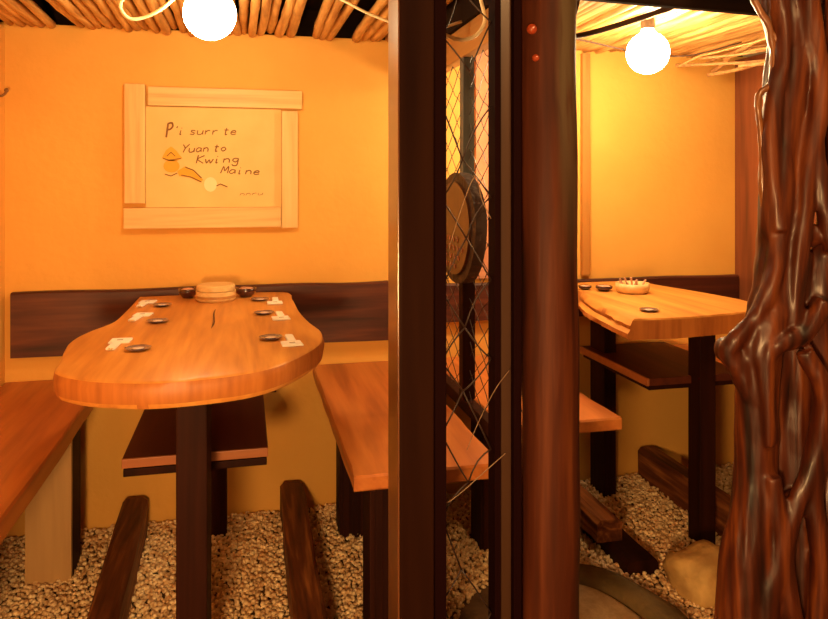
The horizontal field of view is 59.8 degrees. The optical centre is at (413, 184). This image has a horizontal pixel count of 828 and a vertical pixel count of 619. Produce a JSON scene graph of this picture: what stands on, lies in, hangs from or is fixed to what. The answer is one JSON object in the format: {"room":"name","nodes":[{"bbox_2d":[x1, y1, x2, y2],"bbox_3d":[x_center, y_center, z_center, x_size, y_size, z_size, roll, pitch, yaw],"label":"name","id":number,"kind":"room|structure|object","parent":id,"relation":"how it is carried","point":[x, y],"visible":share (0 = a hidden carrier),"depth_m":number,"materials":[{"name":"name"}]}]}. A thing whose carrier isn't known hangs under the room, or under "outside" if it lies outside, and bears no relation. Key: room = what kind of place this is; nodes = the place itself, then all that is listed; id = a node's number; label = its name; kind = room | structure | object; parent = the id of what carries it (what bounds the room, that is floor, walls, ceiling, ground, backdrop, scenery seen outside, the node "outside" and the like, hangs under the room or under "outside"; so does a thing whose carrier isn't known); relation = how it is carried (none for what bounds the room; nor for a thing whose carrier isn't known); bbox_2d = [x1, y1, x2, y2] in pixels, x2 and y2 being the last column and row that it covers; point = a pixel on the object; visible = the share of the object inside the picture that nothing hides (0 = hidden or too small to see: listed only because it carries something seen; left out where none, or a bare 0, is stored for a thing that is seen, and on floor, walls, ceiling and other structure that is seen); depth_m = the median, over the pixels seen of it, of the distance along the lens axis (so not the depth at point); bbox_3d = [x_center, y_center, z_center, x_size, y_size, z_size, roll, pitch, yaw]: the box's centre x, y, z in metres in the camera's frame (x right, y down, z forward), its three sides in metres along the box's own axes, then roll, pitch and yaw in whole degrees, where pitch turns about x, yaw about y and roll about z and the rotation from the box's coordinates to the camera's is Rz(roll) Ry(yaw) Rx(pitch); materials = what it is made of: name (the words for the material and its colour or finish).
{"room":"restaurant","nodes":[
{"label":"restaurant","id":0,"kind":"room"},
{"bbox_2d":[0,25,4,538],"bbox_3d":[-1.172,0.319,1.538,0.060,1.662,1.630,0,0,-13],"label":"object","id":1,"kind":"structure","parent":0,"point":[2,29],"depth_m":2.32,"materials":[{"name":"paint"}]},
{"bbox_2d":[0,6,25,27],"bbox_3d":[-1.137,-0.534,1.705,0.039,0.040,1.321,0,0,-13],"label":"pole","id":2,"kind":"object","parent":1,"relation":"attached to","point":[3,12],"visible":0.5,"depth_m":2.23,"materials":[{"name":"brown wood"}]},
{"bbox_2d":[166,0,376,12],"bbox_3d":[0.172,-0.660,1.894,2.840,0.060,1.710,0,0,-13],"label":"ceiling","id":3,"kind":"structure","parent":0,"point":[366,5],"depth_m":2.51,"materials":[{"name":"black wood"}]},
{"bbox_2d":[626,17,669,73],"bbox_3d":[0.740,-0.489,2.279,0.132,0.274,0.132,0,0,-13],"label":"hanging bulb","id":4,"kind":"object","parent":3,"relation":"hanging from","point":[648,52],"visible":0.81,"depth_m":2.24,"materials":[{"name":"white"}]},
{"bbox_2d":[640,17,654,29],"bbox_3d":[0.740,-0.517,2.279,0.046,0.047,0.046,0,0,-13],"label":"socket","id":5,"kind":"object","parent":4,"relation":"attached to","point":[647,24],"depth_m":2.26,"materials":[{"name":"brown"}]},
{"label":"pole","id":6,"kind":"object","parent":3,"relation":"attached to","visible":0},
{"bbox_2d":[446,0,486,41],"bbox_3d":[0.093,-0.422,1.669,0.155,0.179,0.021,0,0,-5],"label":"cable","id":7,"kind":"object","parent":6,"relation":"hanging from","point":[481,28],"visible":0.73,"depth_m":1.67,"materials":[{"name":"beige plastic"}]},
{"label":"pole","id":8,"kind":"object","parent":3,"relation":"attached to","visible":0},
{"bbox_2d":[118,0,235,39],"bbox_3d":[-0.581,-0.458,1.764,0.284,0.198,0.128,0,0,-13],"label":"hanging bulb","id":9,"kind":"object","parent":8,"relation":"hanging from","point":[206,19],"visible":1,"depth_m":1.74,"materials":[{"name":"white glass"}]},
{"label":"pole","id":10,"kind":"object","parent":3,"relation":"attached to","visible":0},
{"bbox_2d":[698,49,766,59],"bbox_3d":[1.236,-0.470,2.392,0.018,0.044,0.593,0,0,-44],"label":"twig","id":11,"kind":"object","parent":10,"relation":"attached to","point":[759,51],"visible":0.56,"depth_m":2.52,"materials":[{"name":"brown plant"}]},
{"bbox_2d":[0,466,731,618],"bbox_3d":[0.350,1.180,0.698,4.200,0.060,4.400,0,0,-13],"label":"floor","id":12,"kind":"structure","parent":0,"point":[476,609],"depth_m":2.04,"materials":[{"name":"gravel"}]},
{"bbox_2d":[87,497,147,618],"bbox_3d":[-0.775,1.087,1.831,0.082,0.118,1.122,0,0,-15],"label":"wooden beam","id":13,"kind":"structure","parent":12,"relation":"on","point":[114,591],"depth_m":1.98,"materials":[{"name":"brown wood"}]},
{"bbox_2d":[0,462,732,618],"bbox_3d":[0.136,1.138,2.039,2.721,0.023,1.240,0,0,-13],"label":"gravel","id":14,"kind":"object","parent":12,"relation":"on","point":[660,527],"visible":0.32,"depth_m":2.16,"materials":[{"name":"gravel"}]},
{"bbox_2d":[0,380,93,584],"bbox_3d":[-1.019,0.893,1.701,0.306,0.506,1.377,0,0,-13],"label":"bench","id":15,"kind":"object","parent":14,"relation":"on","point":[40,432],"visible":0.88,"depth_m":2.05,"materials":[{"name":"wood"}]},
{"bbox_2d":[53,292,324,618],"bbox_3d":[-0.560,0.756,1.914,0.599,0.779,1.116,0,0,-13],"label":"table","id":16,"kind":"object","parent":14,"relation":"on","point":[200,385],"visible":0.98,"depth_m":1.59,"materials":[{"name":"orange wood"}]},
{"bbox_2d":[106,338,132,350],"bbox_3d":[-0.684,0.367,1.663,0.049,0.005,0.128,0,0,-13],"label":"napkin","id":17,"kind":"object","parent":16,"relation":"on","point":[114,343],"visible":1,"depth_m":1.68,"materials":[{"name":"white paper"}]},
{"bbox_2d":[124,344,150,351],"bbox_3d":[-0.619,0.366,1.614,0.057,0.006,0.057,0,0,-13],"label":"saucer","id":18,"kind":"object","parent":16,"relation":"on","point":[140,347],"visible":1,"depth_m":1.61,"materials":[{"name":"brown ceramic"}]},
{"bbox_2d":[178,287,195,298],"bbox_3d":[-0.742,0.353,2.363,0.060,0.033,0.060,0,0,-13],"label":"bowl","id":19,"kind":"object","parent":16,"relation":"on","point":[188,292],"visible":0.95,"depth_m":2.34,"materials":[{"name":"red"}]},
{"bbox_2d":[122,395,267,458],"bbox_3d":[-0.593,0.655,2.030,0.337,0.025,0.613,0,0,-13],"label":"shelf","id":20,"kind":"object","parent":16,"relation":"attached to","point":[238,427],"depth_m":1.86,"materials":[{"name":"wood"}]},
{"bbox_2d":[195,282,235,302],"bbox_3d":[-0.635,0.344,2.311,0.128,0.052,0.128,0,0,-13],"label":"wooden tub","id":21,"kind":"object","parent":16,"relation":"on","point":[208,292],"visible":1,"depth_m":2.26,"materials":[{"name":"wood"}]},
{"bbox_2d":[236,286,256,297],"bbox_3d":[-0.556,0.353,2.386,0.068,0.033,0.068,0,0,-13],"label":"bowl","id":22,"kind":"object","parent":16,"relation":"on","point":[243,291],"visible":0.98,"depth_m":2.37,"materials":[{"name":"red"}]},
{"bbox_2d":[280,333,302,346],"bbox_3d":[-0.297,0.367,1.707,0.049,0.005,0.128,0,0,-19],"label":"napkin","id":23,"kind":"object","parent":16,"relation":"on","point":[291,341],"visible":1,"depth_m":1.67,"materials":[{"name":"white paper"}]},
{"bbox_2d":[280,481,326,618],"bbox_3d":[-0.299,1.087,1.948,0.088,0.118,1.130,0,0,-13],"label":"wooden beam","id":24,"kind":"structure","parent":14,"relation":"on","point":[304,590],"depth_m":2.00,"materials":[{"name":"brown wood"}]},
{"bbox_2d":[446,355,621,551],"bbox_3d":[0.318,0.893,2.322,0.345,0.506,0.777,0,0,-13],"label":"bench","id":25,"kind":"object","parent":14,"relation":"on","point":[593,417],"visible":0.09,"depth_m":2.25,"materials":[{"name":"wood"}]},
{"bbox_2d":[580,527,658,576],"bbox_3d":[0.598,1.122,2.421,0.105,0.048,0.640,0,0,-13],"label":"rail","id":26,"kind":"object","parent":14,"relation":"on","point":[631,557],"visible":0.3,"depth_m":2.15,"materials":[{"name":"wood"}]},
{"bbox_2d":[580,485,621,542],"bbox_3d":[0.543,1.063,2.469,0.090,0.069,0.520,0,0,-13],"label":"rail","id":27,"kind":"object","parent":26,"relation":"on","point":[597,520],"visible":0.34,"depth_m":2.24,"materials":[{"name":"brown wood"}]},
{"bbox_2d":[578,281,746,544],"bbox_3d":[0.782,0.758,2.399,0.583,0.776,0.746,0,0,-13],"label":"table","id":28,"kind":"object","parent":14,"relation":"on","point":[698,317],"visible":0.77,"depth_m":2.30,"materials":[{"name":"orange wood"}]},
{"bbox_2d":[615,281,649,294],"bbox_3d":[0.751,0.353,2.477,0.116,0.034,0.116,0,0,-13],"label":"wooden bowl","id":29,"kind":"object","parent":28,"relation":"on","point":[623,288],"visible":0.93,"depth_m":2.43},
{"bbox_2d":[582,342,731,385],"bbox_3d":[0.863,0.626,2.555,0.353,0.024,0.480,0,0,-13],"label":"shelf","id":30,"kind":"object","parent":28,"relation":"attached to","point":[647,363],"depth_m":2.49,"materials":[{"name":"wood"}]},
{"bbox_2d":[662,539,719,608],"bbox_3d":[0.827,1.086,2.043,0.215,0.127,0.205,0,0,-13],"label":"boulder","id":31,"kind":"object","parent":14,"relation":"on","point":[691,570],"visible":0.56,"depth_m":1.99,"materials":[{"name":"stone"}]},
{"bbox_2d":[313,361,487,618],"bbox_3d":[-0.080,0.893,2.110,0.347,0.506,1.009,0,0,-13],"label":"bench","id":32,"kind":"object","parent":12,"relation":"on","point":[354,396],"visible":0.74,"depth_m":1.81,"materials":[{"name":"wood"}]},
{"bbox_2d":[388,0,445,618],"bbox_3d":[0.007,0.260,1.361,0.095,1.780,0.097,0,0,-13],"label":"square post","id":33,"kind":"object","parent":12,"relation":"on","point":[416,28],"visible":1,"depth_m":1.31,"materials":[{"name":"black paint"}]},
{"bbox_2d":[446,0,508,618],"bbox_3d":[0.117,0.260,1.387,0.132,1.742,0.034,0,0,0],"label":"screen","id":34,"kind":"object","parent":33,"relation":"attached to","point":[474,5],"visible":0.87,"depth_m":1.39,"materials":[{"name":"brown"}]},
{"bbox_2d":[446,9,487,435],"bbox_3d":[0.152,0.348,2.089,0.040,1.604,1.158,0,0,-13],"label":"wire mesh","id":35,"kind":"object","parent":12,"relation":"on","point":[467,50],"depth_m":2.06,"materials":[{"name":"grey metal"}]},
{"bbox_2d":[446,173,486,283],"bbox_3d":[0.126,0.120,2.027,0.040,0.310,0.370,0,0,-13],"label":"oval plaque","id":36,"kind":"object","parent":35,"relation":"attached to","point":[466,268],"visible":0.77,"depth_m":1.93,"materials":[{"name":"brown wood"}]},
{"bbox_2d":[580,0,824,21],"bbox_3d":[0.937,-0.479,1.731,1.295,0.188,0.022,0,0,-13],"label":"trim","id":37,"kind":"structure","parent":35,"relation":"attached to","point":[742,7],"depth_m":1.66,"materials":[{"name":"brown wood"}]},
{"bbox_2d":[488,0,521,618],"bbox_3d":[0.177,0.260,1.405,0.053,1.780,0.045,0,0,-13],"label":"post","id":38,"kind":"object","parent":12,"relation":"on","point":[505,29],"visible":1,"depth_m":1.39,"materials":[{"name":"black paint"}]},
{"bbox_2d":[522,0,579,618],"bbox_3d":[0.263,0.260,1.428,0.131,1.781,0.142,0,0,16],"label":"log post","id":39,"kind":"object","parent":12,"relation":"on","point":[550,306],"depth_m":1.38,"materials":[{"name":"wood"}]},
{"bbox_2d":[579,584,641,618],"bbox_3d":[0.408,1.129,1.760,0.402,0.039,0.540,0,0,-13],"label":"flagstone","id":40,"kind":"object","parent":12,"relation":"on","point":[593,603],"visible":0.33,"depth_m":1.89,"materials":[{"name":"stone"}]},
{"bbox_2d":[579,564,687,618],"bbox_3d":[0.566,1.120,1.833,0.297,0.056,0.762,0,0,-24],"label":"edging stone","id":41,"kind":"object","parent":12,"relation":"on","point":[646,604],"visible":0.45,"depth_m":1.94,"materials":[{"name":"stone"}]},
{"bbox_2d":[638,446,730,538],"bbox_3d":[1.002,1.087,2.469,0.087,0.118,0.750,0,0,-13],"label":"rail","id":42,"kind":"object","parent":12,"relation":"on","point":[663,472],"visible":0.44,"depth_m":2.62,"materials":[{"name":"brown wood"}]},
{"bbox_2d":[713,0,827,618],"bbox_3d":[0.729,0.261,1.434,0.348,1.779,0.203,0,0,-5],"label":"trunk","id":43,"kind":"object","parent":12,"relation":"on","point":[773,554],"visible":1,"depth_m":1.36,"materials":[{"name":"brown wood"}]},
{"bbox_2d":[0,22,745,537],"bbox_3d":[-0.014,0.311,2.688,2.840,1.678,0.080,0,0,-13],"label":"wall","id":44,"kind":"structure","parent":0,"point":[662,142],"depth_m":2.56,"materials":[{"name":"paint"}]},
{"bbox_2d":[0,0,35,26],"bbox_3d":[-1.096,-0.526,1.713,0.037,0.040,1.321,0,0,-13],"label":"pole","id":45,"kind":"object","parent":44,"relation":"attached to","point":[3,5],"visible":0.48,"depth_m":2.16,"materials":[{"name":"brown wood"}]},
{"bbox_2d":[2,0,45,27],"bbox_3d":[-1.070,-0.530,1.706,0.036,0.041,1.321,0,0,-13],"label":"pole","id":46,"kind":"object","parent":44,"relation":"attached to","point":[18,6],"visible":0.81,"depth_m":2.15,"materials":[{"name":"brown wood"}]},
{"bbox_2d":[19,0,55,28],"bbox_3d":[-1.029,-0.530,1.720,0.035,0.036,1.321,0,0,-13],"label":"pole","id":47,"kind":"object","parent":44,"relation":"attached to","point":[31,5],"visible":1,"depth_m":2.17,"materials":[{"name":"brown wood"}]},
{"bbox_2d":[46,0,84,27],"bbox_3d":[-0.964,-0.530,1.732,0.036,0.036,1.321,0,0,-12],"label":"pole","id":48,"kind":"object","parent":44,"relation":"attached to","point":[57,6],"visible":0.61,"depth_m":2.16,"materials":[{"name":"brown wood"}]},
{"bbox_2d":[56,0,95,29],"bbox_3d":[-0.937,-0.525,1.757,0.037,0.037,1.321,0,0,-12],"label":"pole","id":49,"kind":"object","parent":44,"relation":"attached to","point":[70,7],"visible":0.8,"depth_m":2.15,"materials":[{"name":"brown wood"}]},
{"bbox_2d":[71,0,102,28],"bbox_3d":[-0.898,-0.532,1.754,0.034,0.041,1.321,0,0,-13],"label":"pole","id":50,"kind":"object","parent":44,"relation":"attached to","point":[84,9],"visible":0.73,"depth_m":2.19,"materials":[{"name":"brown wood"}]},
{"bbox_2d":[82,0,113,28],"bbox_3d":[-0.869,-0.532,1.760,0.035,0.033,1.321,0,0,-13],"label":"pole","id":51,"kind":"object","parent":44,"relation":"attached to","point":[90,4],"visible":0.76,"depth_m":2.19,"materials":[{"name":"brown wood"}]},
{"bbox_2d":[93,0,122,28],"bbox_3d":[-0.829,-0.531,1.773,0.037,0.041,1.321,0,0,-14],"label":"pole","id":52,"kind":"object","parent":44,"relation":"attached to","point":[103,6],"visible":0.75,"depth_m":2.17,"materials":[{"name":"brown wood"}]},
{"bbox_2d":[105,0,132,32],"bbox_3d":[-0.794,-0.531,1.773,0.038,0.043,1.321,0,0,-15],"label":"pole","id":53,"kind":"object","parent":44,"relation":"attached to","point":[117,14],"visible":0.68,"depth_m":2.22,"materials":[{"name":"brown wood"}]},
{"bbox_2d":[112,0,140,30],"bbox_3d":[-0.786,-0.528,1.777,0.039,0.042,1.321,0,0,-12],"label":"pole","id":54,"kind":"object","parent":44,"relation":"attached to","point":[133,24],"visible":0.48,"depth_m":2.21,"materials":[{"name":"brown wood"}]},
{"bbox_2d":[122,0,149,30],"bbox_3d":[-0.765,-0.532,1.777,0.034,0.036,1.321,0,0,-12],"label":"pole","id":55,"kind":"object","parent":44,"relation":"attached to","point":[129,5],"visible":0.64,"depth_m":2.18,"materials":[{"name":"brown wood"}]},
{"bbox_2d":[133,0,160,33],"bbox_3d":[-0.729,-0.529,1.800,0.037,0.038,1.321,0,0,-13],"label":"pole","id":56,"kind":"object","parent":44,"relation":"attached to","point":[141,5],"visible":0.78,"depth_m":2.17,"materials":[{"name":"brown wood"}]},
{"bbox_2d":[145,0,171,35],"bbox_3d":[-0.690,-0.527,1.809,0.038,0.042,1.320,0,0,-13],"label":"pole","id":57,"kind":"object","parent":44,"relation":"attached to","point":[153,5],"visible":0.9,"depth_m":2.21,"materials":[{"name":"brown wood"}]},
{"bbox_2d":[157,0,177,29],"bbox_3d":[-0.666,-0.539,1.804,0.033,0.031,1.321,0,0,-13],"label":"pole","id":58,"kind":"object","parent":44,"relation":"attached to","point":[167,12],"visible":0.84,"depth_m":2.26,"materials":[{"name":"brown wood"}]},
{"bbox_2d":[168,0,186,32],"bbox_3d":[-0.634,-0.537,1.813,0.034,0.039,1.321,0,0,-13],"label":"pole","id":59,"kind":"object","parent":44,"relation":"attached to","point":[174,6],"visible":0.66,"depth_m":2.24,"materials":[{"name":"brown wood"}]},
{"bbox_2d":[10,280,387,357],"bbox_3d":[-0.650,0.455,2.481,1.338,0.218,0.030,0,0,-13],"label":"plank","id":60,"kind":"object","parent":44,"relation":"attached to","point":[42,323],"visible":0.57,"depth_m":2.39,"materials":[{"name":"wood"}]},
{"bbox_2d":[123,83,301,228],"bbox_3d":[-0.683,-0.094,2.475,0.590,0.490,0.026,0,0,-13],"label":"framed sign","id":61,"kind":"object","parent":44,"relation":"attached to","point":[231,164],"visible":1,"depth_m":2.47,"materials":[{"name":"brown wood"}]},
{"bbox_2d":[232,0,241,35],"bbox_3d":[-0.483,-0.526,1.861,0.037,0.039,1.321,0,0,-12],"label":"pole","id":62,"kind":"object","parent":44,"relation":"attached to","point":[236,29],"visible":0.4,"depth_m":2.37,"materials":[{"name":"brown wood"}]},
{"bbox_2d":[239,0,249,34],"bbox_3d":[-0.440,-0.538,1.863,0.037,0.034,1.321,0,0,-14],"label":"pole","id":63,"kind":"object","parent":44,"relation":"attached to","point":[243,4],"visible":0.93,"depth_m":2.23,"materials":[{"name":"brown wood"}]},
{"bbox_2d":[248,0,259,37],"bbox_3d":[-0.408,-0.526,1.862,0.032,0.036,1.321,0,0,-13],"label":"pole","id":64,"kind":"object","parent":44,"relation":"attached to","point":[254,4],"visible":1,"depth_m":2.20,"materials":[{"name":"brown wood"}]},
{"bbox_2d":[257,0,271,35],"bbox_3d":[-0.376,-0.530,1.882,0.033,0.040,1.321,0,0,-14],"label":"pole","id":65,"kind":"object","parent":44,"relation":"attached to","point":[265,4],"visible":1,"depth_m":2.21,"materials":[{"name":"brown wood"}]},
{"bbox_2d":[267,0,281,33],"bbox_3d":[-0.348,-0.535,1.875,0.036,0.040,1.321,0,0,-13],"label":"pole","id":66,"kind":"object","parent":44,"relation":"attached to","point":[276,4],"visible":0.9,"depth_m":2.23,"materials":[{"name":"brown wood"}]},
{"bbox_2d":[274,0,295,37],"bbox_3d":[-0.307,-0.530,1.891,0.037,0.039,1.321,0,0,-14],"label":"pole","id":67,"kind":"object","parent":44,"relation":"attached to","point":[286,13],"visible":0.98,"depth_m":2.24,"materials":[{"name":"brown wood"}]},
{"bbox_2d":[286,0,306,37],"bbox_3d":[-0.284,-0.529,1.897,0.040,0.047,1.321,0,0,-13],"label":"pole","id":68,"kind":"object","parent":44,"relation":"attached to","point":[299,6],"visible":0.88,"depth_m":2.23,"materials":[{"name":"brown wood"}]},
{"bbox_2d":[312,0,334,38],"bbox_3d":[-0.206,-0.539,1.913,0.034,0.044,1.321,0,0,-13],"label":"pole","id":69,"kind":"object","parent":44,"relation":"attached to","point":[326,5],"visible":0.98,"depth_m":2.26,"materials":[{"name":"brown wood"}]},
{"bbox_2d":[340,0,461,27],"bbox_3d":[-0.054,-0.460,1.939,0.383,0.108,0.008,0,0,-13],"label":"cable","id":70,"kind":"object","parent":69,"relation":"hanging from","point":[344,1],"visible":0.55,"depth_m":1.92,"materials":[{"name":"beige plastic"}]},
{"bbox_2d":[319,0,343,40],"bbox_3d":[-0.181,-0.528,1.937,0.035,0.038,1.321,0,0,-13],"label":"pole","id":71,"kind":"object","parent":44,"relation":"attached to","point":[337,5],"visible":0.84,"depth_m":2.25,"materials":[{"name":"brown wood"}]},
{"bbox_2d":[325,0,359,40],"bbox_3d":[-0.143,-0.534,1.935,0.036,0.040,1.321,0,0,-14],"label":"pole","id":72,"kind":"object","parent":44,"relation":"attached to","point":[347,9],"visible":0.78,"depth_m":2.27,"materials":[{"name":"brown wood"}]},
{"bbox_2d":[352,0,387,42],"bbox_3d":[-0.068,-0.530,1.961,0.040,0.038,1.321,0,0,-13],"label":"pole","id":73,"kind":"object","parent":44,"relation":"attached to","point":[367,20],"visible":0.94,"depth_m":2.28,"materials":[{"name":"brown wood"}]},
{"bbox_2d":[0,0,742,56],"bbox_3d":[-0.018,-0.579,2.702,2.840,0.102,0.050,0,0,-13],"label":"ceiling","id":74,"kind":"structure","parent":44,"relation":"attached to","point":[306,26],"depth_m":2.59,"materials":[{"name":"brown wood"}]},
{"bbox_2d":[361,4,387,40],"bbox_3d":[-0.026,-0.527,1.960,0.040,0.051,1.320,0,0,-13],"label":"pole","id":75,"kind":"object","parent":44,"relation":"attached to","point":[377,24],"visible":0.53,"depth_m":2.34,"materials":[{"name":"brown wood"}]},
{"bbox_2d":[369,22,387,41],"bbox_3d":[0.010,-0.529,1.969,0.038,0.039,1.321,0,0,-14],"label":"pole","id":76,"kind":"object","parent":44,"relation":"attached to","point":[384,28],"visible":0.28,"depth_m":2.45,"materials":[{"name":"brown wood"}]},
{"bbox_2d":[475,50,487,278],"bbox_3d":[0.318,-0.080,2.718,0.180,0.860,0.012,0,0,-13],"label":"trim","id":77,"kind":"structure","parent":44,"relation":"attached to","point":[482,165],"depth_m":2.70,"materials":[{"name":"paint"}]},
{"bbox_2d":[580,53,589,275],"bbox_3d":[0.665,-0.080,2.796,0.032,0.860,0.020,0,0,-13],"label":"trim","id":78,"kind":"structure","parent":44,"relation":"attached to","point":[584,57],"depth_m":2.79,"materials":[{"name":"wood"}]},
{"bbox_2d":[446,274,738,322],"bbox_3d":[0.683,0.436,2.794,1.305,0.149,0.030,0,0,-13],"label":"plank","id":79,"kind":"object","parent":44,"relation":"attached to","point":[727,285],"visible":0.33,"depth_m":2.86,"materials":[{"name":"wood"}]},
{"bbox_2d":[576,3,612,20],"bbox_3d":[0.558,-0.532,2.097,0.032,0.037,1.321,0,0,-14],"label":"pole","id":80,"kind":"object","parent":44,"relation":"attached to","point":[604,5],"visible":0.13,"depth_m":2.15,"materials":[{"name":"brown wood"}]},
{"bbox_2d":[576,4,622,26],"bbox_3d":[0.611,-0.538,2.107,0.030,0.027,1.321,-1,0,-14],"label":"pole","id":81,"kind":"object","parent":44,"relation":"attached to","point":[616,5],"visible":0.19,"depth_m":2.25,"materials":[{"name":"brown wood"}]},
{"bbox_2d":[576,4,636,32],"bbox_3d":[0.628,-0.532,2.105,0.032,0.037,1.321,0,0,-14],"label":"pole","id":82,"kind":"object","parent":44,"relation":"attached to","point":[624,7],"visible":0.41,"depth_m":2.22,"materials":[{"name":"brown wood"}]},
{"bbox_2d":[577,5,648,32],"bbox_3d":[0.654,-0.525,2.126,0.035,0.038,1.321,0,0,-14],"label":"pole","id":83,"kind":"object","parent":44,"relation":"attached to","point":[637,8],"visible":0.28,"depth_m":2.22,"materials":[{"name":"brown wood"}]},
{"bbox_2d":[576,7,659,46],"bbox_3d":[0.717,-0.530,2.147,0.032,0.039,1.321,0,0,-13],"label":"pole","id":84,"kind":"object","parent":44,"relation":"attached to","point":[589,38],"visible":0.2,"depth_m":2.46,"materials":[{"name":"brown wood"}]},
{"bbox_2d":[602,10,640,26],"bbox_3d":[0.681,-0.527,2.131,0.028,0.034,1.321,0,0,-14],"label":"pole","id":85,"kind":"object","parent":44,"relation":"attached to","point":[640,10],"visible":0.07,"depth_m":2.28,"materials":[{"name":"brown wood"}]},
{"bbox_2d":[576,38,741,56],"bbox_3d":[0.695,-0.469,2.346,0.858,0.047,0.272,0,0,-34],"label":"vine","id":86,"kind":"object","parent":85,"relation":"hanging from","point":[579,39],"visible":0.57,"depth_m":2.48,"materials":[{"name":"brown"}]},
{"bbox_2d":[677,38,765,67],"bbox_3d":[1.041,-0.451,2.469,0.020,0.024,0.475,0,0,-13],"label":"twig","id":87,"kind":"object","parent":86,"relation":"attached to","point":[723,50],"visible":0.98,"depth_m":2.47,"materials":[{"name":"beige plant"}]},
{"bbox_2d":[577,9,682,50],"bbox_3d":[0.789,-0.532,2.161,0.031,0.034,1.321,0,0,-13],"label":"pole","id":88,"kind":"object","parent":44,"relation":"attached to","point":[673,11],"visible":0.35,"depth_m":2.42,"materials":[{"name":"brown wood"}]},
{"bbox_2d":[582,10,692,52],"bbox_3d":[0.823,-0.531,2.168,0.032,0.033,1.321,0,0,-14],"label":"pole","id":89,"kind":"object","parent":44,"relation":"attached to","point":[682,12],"visible":0.4,"depth_m":2.45,"materials":[{"name":"brown wood"}]},
{"bbox_2d":[594,12,709,53],"bbox_3d":[0.876,-0.525,2.169,0.029,0.028,1.321,0,0,-14],"label":"pole","id":90,"kind":"object","parent":44,"relation":"attached to","point":[684,18],"visible":0.49,"depth_m":2.38,"materials":[{"name":"brown wood"}]},
{"bbox_2d":[609,12,728,52],"bbox_3d":[0.937,-0.530,2.193,0.036,0.042,1.320,0,0,-14],"label":"pole","id":91,"kind":"object","parent":44,"relation":"attached to","point":[712,15],"visible":0.31,"depth_m":2.33,"materials":[{"name":"brown wood"}]},
{"bbox_2d":[624,14,734,52],"bbox_3d":[0.991,-0.536,2.201,0.031,0.030,1.321,0,0,-13],"label":"pole","id":92,"kind":"object","parent":44,"relation":"attached to","point":[692,28],"visible":0.14,"depth_m":2.43,"materials":[{"name":"brown wood"}]},
{"bbox_2d":[667,14,752,43],"bbox_3d":[1.031,-0.530,2.212,0.028,0.036,1.321,0,0,-13],"label":"pole","id":93,"kind":"object","parent":44,"relation":"attached to","point":[739,17],"visible":0.38,"depth_m":2.39,"materials":[{"name":"brown wood"}]},
{"bbox_2d":[669,17,760,48],"bbox_3d":[1.094,-0.529,2.213,0.029,0.035,1.321,0,0,-14],"label":"pole","id":94,"kind":"object","parent":44,"relation":"attached to","point":[757,19],"visible":0.3,"depth_m":2.45,"materials":[{"name":"brown wood"}]},
{"bbox_2d":[670,26,762,54],"bbox_3d":[1.178,-0.532,2.242,0.034,0.039,1.321,0,0,-13],"label":"pole","id":95,"kind":"object","parent":44,"relation":"attached to","point":[755,28],"visible":0.22,"depth_m":2.60,"materials":[{"name":"brown wood"}]},
{"bbox_2d":[710,37,765,72],"bbox_3d":[1.143,-0.459,2.496,0.041,0.047,0.661,0,0,3],"label":"twig","id":96,"kind":"object","parent":95,"relation":"attached to","point":[718,67],"visible":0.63,"depth_m":2.52,"materials":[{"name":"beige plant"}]},
{"bbox_2d":[670,23,762,53],"bbox_3d":[1.155,-0.534,2.242,0.030,0.035,1.321,0,0,-13],"label":"pole","id":97,"kind":"object","parent":44,"relation":"attached to","point":[758,25],"visible":0.28,"depth_m":2.58,"materials":[{"name":"brown wood"}]},
{"bbox_2d":[675,59,764,66],"bbox_3d":[1.218,-0.451,2.557,0.031,0.037,0.616,0,0,-43],"label":"twig","id":98,"kind":"object","parent":97,"relation":"attached to","point":[751,61],"visible":0.69,"depth_m":2.65,"materials":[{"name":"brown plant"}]},
{"bbox_2d":[671,21,761,51],"bbox_3d":[1.143,-0.531,2.226,0.028,0.028,1.321,0,0,-14],"label":"pole","id":99,"kind":"object","parent":44,"relation":"attached to","point":[760,22],"visible":0.23,"depth_m":2.48,"materials":[{"name":"brown wood"}]},
{"bbox_2d":[686,31,764,57],"bbox_3d":[1.256,-0.532,2.263,0.032,0.037,1.320,0,0,-13],"label":"pole","id":100,"kind":"object","parent":44,"relation":"attached to","point":[723,44],"visible":0.27,"depth_m":2.64,"materials":[{"name":"brown wood"}]},
{"bbox_2d":[693,28,763,49],"bbox_3d":[1.214,-0.535,2.264,0.036,0.040,1.320,0,0,-15],"label":"pole","id":101,"kind":"object","parent":44,"relation":"attached to","point":[759,29],"visible":0.17,"depth_m":2.54,"materials":[{"name":"brown wood"}]},
{"bbox_2d":[721,42,766,54],"bbox_3d":[1.366,-0.533,2.287,0.029,0.040,1.320,0,0,-13],"label":"pole","id":102,"kind":"object","parent":44,"relation":"attached to","point":[764,42],"visible":0.06,"depth_m":2.68,"materials":[{"name":"brown wood"}]},
{"bbox_2d":[707,60,764,76],"bbox_3d":[1.243,-0.442,2.475,0.044,0.053,0.659,0,0,-21],"label":"twig","id":103,"kind":"object","parent":102,"relation":"attached to","point":[761,62],"visible":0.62,"depth_m":2.67,"materials":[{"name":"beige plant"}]},
{"bbox_2d":[446,0,487,34],"bbox_3d":[0.183,-0.502,1.958,0.060,0.095,1.429,0,0,-13],"label":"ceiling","id":104,"kind":"structure","parent":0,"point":[464,10],"depth_m":2.03,"materials":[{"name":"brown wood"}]},
{"bbox_2d":[576,0,672,38],"bbox_3d":[0.526,-0.468,1.889,0.392,0.140,0.053,0,0,33],"label":"vine","id":105,"kind":"object","parent":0,"point":[647,15],"visible":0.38,"depth_m":1.89,"materials":[{"name":"brown"}]},
{"bbox_2d":[735,53,816,300],"bbox_3d":[1.534,0.319,2.173,0.060,1.662,1.630,0,0,-13],"label":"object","id":106,"kind":"structure","parent":0,"point":[748,82],"depth_m":2.90,"materials":[{"name":"brown wood"}]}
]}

